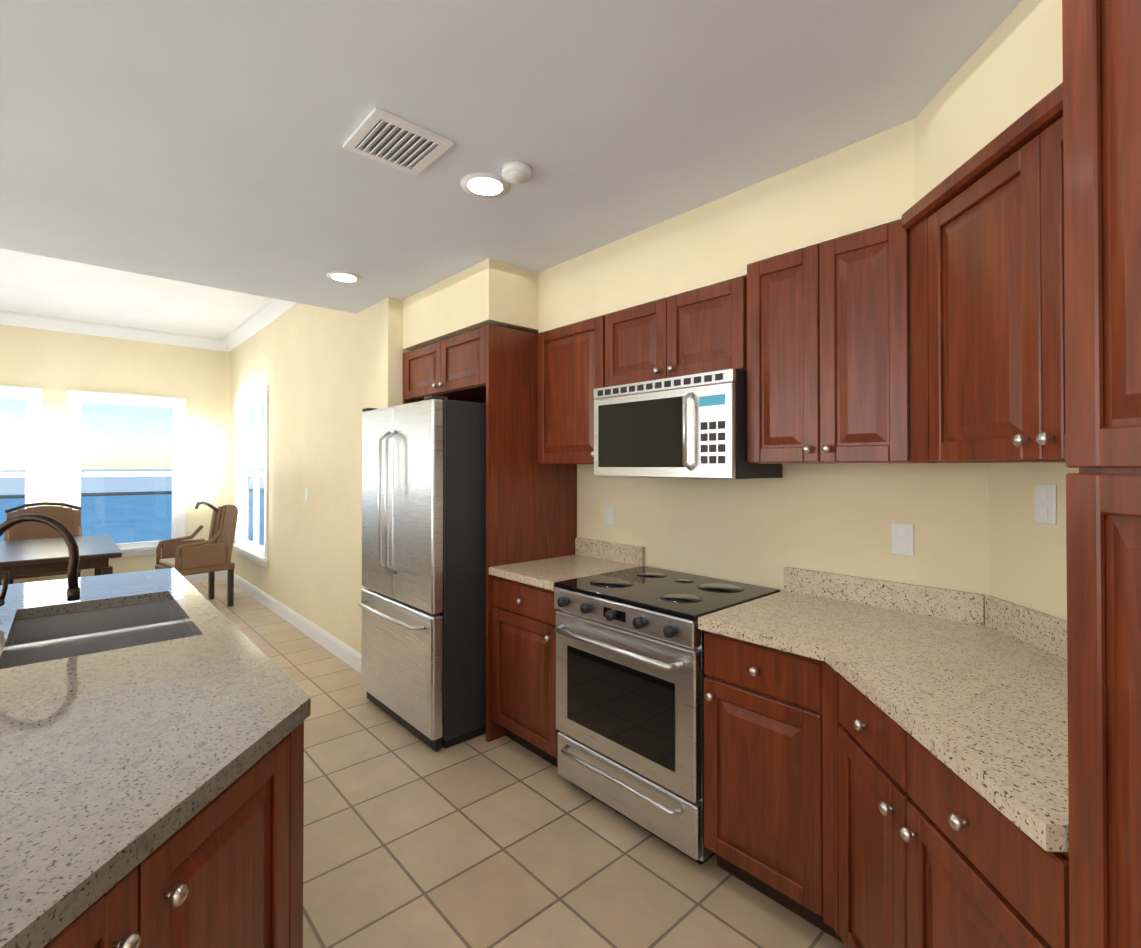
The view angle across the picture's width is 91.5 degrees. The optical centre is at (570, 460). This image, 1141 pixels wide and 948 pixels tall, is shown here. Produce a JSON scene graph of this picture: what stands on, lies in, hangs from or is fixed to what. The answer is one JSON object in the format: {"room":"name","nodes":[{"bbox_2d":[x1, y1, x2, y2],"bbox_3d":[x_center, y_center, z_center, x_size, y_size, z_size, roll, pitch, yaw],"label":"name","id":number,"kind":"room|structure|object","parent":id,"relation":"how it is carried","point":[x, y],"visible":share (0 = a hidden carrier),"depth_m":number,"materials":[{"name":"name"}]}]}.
{"room":"dining room and kitchen","nodes":[
{"label":"dining room and kitchen","id":0,"kind":"room"},
{"bbox_2d":[0,248,271,338],"bbox_3d":[-2.486,-1.632,1.993,5.840,0.100,10.444,0,-1,-42],"label":"ceiling","id":1,"kind":"structure","parent":0,"point":[43,285],"depth_m":5.31,"materials":[{"name":"white paint"}]},
{"bbox_2d":[0,0,1022,313],"bbox_3d":[-1.025,-1.345,0.379,5.840,0.498,6.094,0,-1,-42],"label":"ceiling","id":2,"kind":"structure","parent":0,"point":[198,142],"depth_m":1.75,"materials":[{"name":"white paint"}]},
{"bbox_2d":[326,271,360,282],"bbox_3d":[-1.315,-1.067,3.228,0.190,0.006,0.190,0,-1,-42],"label":"recessed light","id":3,"kind":"object","parent":2,"relation":"in","point":[343,277],"visible":0.98,"depth_m":3.22,"materials":[{"name":"white plastic"}]},
{"bbox_2d":[343,107,452,175],"bbox_3d":[-0.588,-1.074,1.890,0.270,0.016,0.270,0,-1,-42],"label":"ceiling vent","id":4,"kind":"object","parent":2,"relation":"in","point":[386,138],"visible":1,"depth_m":1.88,"materials":[{"name":"white plastic"}]},
{"bbox_2d":[461,172,509,197],"bbox_3d":[-0.333,-1.076,2.175,0.190,0.006,0.190,0,-1,-42],"label":"recessed light","id":5,"kind":"object","parent":2,"relation":"in","point":[484,185],"visible":0.94,"depth_m":2.16,"materials":[{"name":"white plastic"}]},
{"bbox_2d":[502,161,531,183],"bbox_3d":[-0.198,-1.062,2.054,0.110,0.037,0.110,0,-1,-42],"label":"smoke detector","id":6,"kind":"object","parent":2,"relation":"attached to","point":[516,172],"visible":1,"depth_m":2.02,"materials":[{"name":"white plastic"}]},
{"bbox_2d":[192,579,845,947],"bbox_3d":[-2.486,1.518,1.965,5.840,0.100,10.444,0,-1,-42],"label":"floor","id":7,"kind":"structure","parent":0,"point":[411,840],"depth_m":2.07,"materials":[{"name":"tile"}]},
{"bbox_2d":[2,502,81,583],"bbox_3d":[-5.311,0.957,5.606,0.576,1.086,0.618,0,-1,-42],"label":"dining chair","id":8,"kind":"object","parent":7,"relation":"on","point":[69,519],"visible":0.25,"depth_m":5.74,"materials":[{"name":"brown wood"}]},
{"bbox_2d":[0,534,121,584],"bbox_3d":[-4.509,1.118,4.795,0.900,0.750,1.600,0,-1,-42],"label":"dining table","id":9,"kind":"object","parent":7,"relation":"on","point":[37,556],"visible":0.69,"depth_m":4.48,"materials":[{"name":"brown wood"}]},
{"bbox_2d":[0,568,310,947],"bbox_3d":[-1.624,0.999,1.004,1.881,0.920,3.393,0,-1,-42],"label":"kitchen island","id":10,"kind":"object","parent":7,"relation":"on","point":[151,795],"depth_m":1.05,"materials":[{"name":"beige stone"}]},
{"bbox_2d":[0,514,79,619],"bbox_3d":[-1.903,0.364,1.952,0.268,0.366,0.377,0,-1,-42],"label":"faucet","id":11,"kind":"object","parent":10,"relation":"on","point":[67,535],"visible":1,"depth_m":1.89,"materials":[{"name":"brown metal"}]},
{"bbox_2d":[1,600,194,668],"bbox_3d":[-1.601,0.698,1.901,0.481,0.218,0.846,0,-1,-42],"label":"double-bowl sink","id":12,"kind":"object","parent":10,"relation":"in","point":[43,639],"visible":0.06,"depth_m":2.04,"materials":[{"name":"silver metal"}]},
{"bbox_2d":[155,501,237,606],"bbox_3d":[-3.838,0.958,5.751,0.576,1.086,0.618,0,-1,38],"label":"dining chair","id":13,"kind":"object","parent":7,"relation":"on","point":[186,557],"visible":0.92,"depth_m":5.71,"materials":[{"name":"brown wood"}]},
{"bbox_2d":[358,395,485,750],"bbox_3d":[-0.688,0.578,3.390,0.973,1.805,0.910,0,-1,-42],"label":"refrigerator","id":14,"kind":"object","parent":7,"relation":"on","point":[422,603],"visible":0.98,"depth_m":2.94,"materials":[{"name":"grey metal"}]},
{"bbox_2d":[403,324,576,741],"bbox_3d":[-0.550,0.381,3.503,0.670,2.200,1.014,0,-1,-42],"label":"tall cabinet","id":15,"kind":"object","parent":7,"relation":"on","point":[531,508],"visible":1,"depth_m":3.08,"materials":[{"name":"brown wood"}]},
{"bbox_2d":[489,537,644,767],"bbox_3d":[-0.021,0.966,2.930,0.650,1.020,0.524,0,-1,-42],"label":"base cabinet","id":16,"kind":"object","parent":7,"relation":"on","point":[524,612],"depth_m":2.77,"materials":[{"name":"brown wood"}]},
{"bbox_2d":[554,566,779,864],"bbox_3d":[0.388,1.009,2.418,0.680,0.925,0.764,0,-1,-42],"label":"range oven","id":17,"kind":"object","parent":7,"relation":"on","point":[630,675],"visible":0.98,"depth_m":2.19,"materials":[{"name":"silver metal"}]},
{"bbox_2d":[698,567,1066,846],"bbox_3d":[1.132,0.955,1.580,0.756,1.020,1.459,0,-1,-42],"label":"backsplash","id":18,"kind":"structure","parent":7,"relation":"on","point":[992,622],"depth_m":1.93,"materials":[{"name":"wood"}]},
{"bbox_2d":[704,613,1069,947],"bbox_3d":[0.833,0.950,1.012,0.450,1.020,1.018,0,-1,-42],"label":"base cabinet","id":19,"kind":"object","parent":7,"relation":"on","point":[885,764],"depth_m":1.40,"materials":[{"name":"brown wood"}]},
{"bbox_2d":[1062,0,1140,947],"bbox_3d":[1.004,0.275,0.490,0.650,2.360,0.627,0,-1,3],"label":"pantry cabinet","id":20,"kind":"object","parent":7,"relation":"on","point":[1101,41],"visible":1,"depth_m":0.76,"materials":[{"name":"brown wood"}]},
{"bbox_2d":[0,0,1078,652],"bbox_3d":[-2.486,-0.057,1.979,5.840,3.050,10.444,0,-1,-42],"label":"wall","id":21,"kind":"structure","parent":0,"point":[326,374],"depth_m":2.71,"materials":[{"name":"yellow paint"}]},
{"bbox_2d":[0,385,41,540],"bbox_3d":[-6.101,0.158,5.621,1.130,1.885,0.150,0,-1,-42],"label":"window","id":22,"kind":"structure","parent":21,"relation":"in","point":[32,397],"depth_m":5.91,"materials":[{"name":"white"}]},
{"bbox_2d":[0,310,219,583],"bbox_3d":[-6.154,-0.026,5.473,4.860,3.050,0.100,0,-1,-42],"label":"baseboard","id":23,"kind":"structure","parent":21,"relation":"attached to","point":[10,318],"depth_m":6.32,"materials":[{"name":"white"}]},
{"bbox_2d":[65,390,185,557],"bbox_3d":[-5.152,0.165,6.481,1.130,1.885,0.150,0,-1,-42],"label":"window","id":24,"kind":"structure","parent":21,"relation":"in","point":[75,399],"depth_m":6.50,"materials":[{"name":"white"}]},
{"bbox_2d":[233,385,268,567],"bbox_3d":[-3.596,0.164,6.306,0.150,1.885,1.490,0,-1,-42],"label":"window","id":25,"kind":"structure","parent":21,"relation":"in","point":[246,402],"depth_m":6.33,"materials":[{"name":"white"}]},
{"bbox_2d":[220,298,360,672],"bbox_3d":[-2.785,-0.028,5.301,0.100,3.050,4.640,0,-1,-42],"label":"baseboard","id":26,"kind":"structure","parent":21,"relation":"attached to","point":[269,312],"depth_m":5.41,"materials":[{"name":"white paint"}]},
{"bbox_2d":[305,488,307,501],"bbox_3d":[-2.288,0.293,4.818,0.007,0.115,0.075,0,-1,-42],"label":"wall outlet plate","id":27,"kind":"object","parent":21,"relation":"attached to","point":[306,489],"depth_m":4.81,"materials":[{"name":"white plastic"}]},
{"bbox_2d":[537,316,604,463],"bbox_3d":[0.103,-0.353,3.054,0.317,0.740,0.526,0,-1,-42],"label":"upper cabinet","id":28,"kind":"object","parent":21,"relation":"attached to","point":[571,358],"depth_m":2.94,"materials":[{"name":"brown wood"}]},
{"bbox_2d":[605,505,614,525],"bbox_3d":[0.222,0.308,3.151,0.007,0.115,0.075,0,-1,-42],"label":"wall outlet plate","id":29,"kind":"object","parent":21,"relation":"attached to","point":[609,509],"depth_m":3.15,"materials":[{"name":"white plastic"}]},
{"bbox_2d":[605,280,732,386],"bbox_3d":[0.541,-0.542,2.572,0.317,0.370,0.768,0,-1,-42],"label":"upper cabinet","id":30,"kind":"object","parent":21,"relation":"attached to","point":[688,333],"depth_m":2.44,"materials":[{"name":"brown wood"}]},
{"bbox_2d":[594,369,781,478],"bbox_3d":[0.490,-0.139,2.521,0.443,0.424,0.760,0,-1,-42],"label":"microwave","id":31,"kind":"object","parent":30,"relation":"attached to","point":[691,426],"visible":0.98,"depth_m":2.32,"materials":[{"name":"grey metal"}]},
{"bbox_2d":[733,247,812,463],"bbox_3d":[1.019,-0.382,2.001,0.375,0.780,0.706,0,-1,-42],"label":"upper cabinet","id":32,"kind":"object","parent":21,"relation":"attached to","point":[771,303],"depth_m":2.08,"materials":[{"name":"brown wood"}]},
{"bbox_2d":[891,523,913,555],"bbox_3d":[1.223,0.289,2.048,0.007,0.115,0.075,0,-1,-42],"label":"wall outlet plate","id":33,"kind":"object","parent":21,"relation":"attached to","point":[902,539],"depth_m":2.04,"materials":[{"name":"white plastic"}]},
{"bbox_2d":[809,82,1065,463],"bbox_3d":[1.244,-0.395,1.307,0.969,0.794,0.885,0,-1,-42],"label":"upper cabinet","id":34,"kind":"object","parent":21,"relation":"attached to","point":[929,327],"depth_m":1.53,"materials":[{"name":"brown wood"}]},
{"bbox_2d":[1035,484,1056,524],"bbox_3d":[1.384,0.125,1.621,0.007,0.115,0.075,0,-1,3],"label":"wall outlet plate","id":35,"kind":"object","parent":21,"relation":"attached to","point":[1045,494],"depth_m":1.61,"materials":[{"name":"white plastic"}]},
{"label":"outside","id":36,"kind":"structure","parent":0,"visible":0},
{"bbox_2d":[0,469,263,545],"bbox_3d":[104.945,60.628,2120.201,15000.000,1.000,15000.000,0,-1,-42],"label":"sea","id":37,"kind":"structure","parent":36,"point":[150,529],"depth_m":582.10,"materials":[{"name":"blue liquid"}]},
{"bbox_2d":[0,489,263,498],"bbox_3d":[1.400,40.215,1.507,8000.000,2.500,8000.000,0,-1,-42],"label":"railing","id":38,"kind":"object","parent":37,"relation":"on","point":[96,494],"depth_m":785.07,"materials":[{"name":"black"}]}
]}

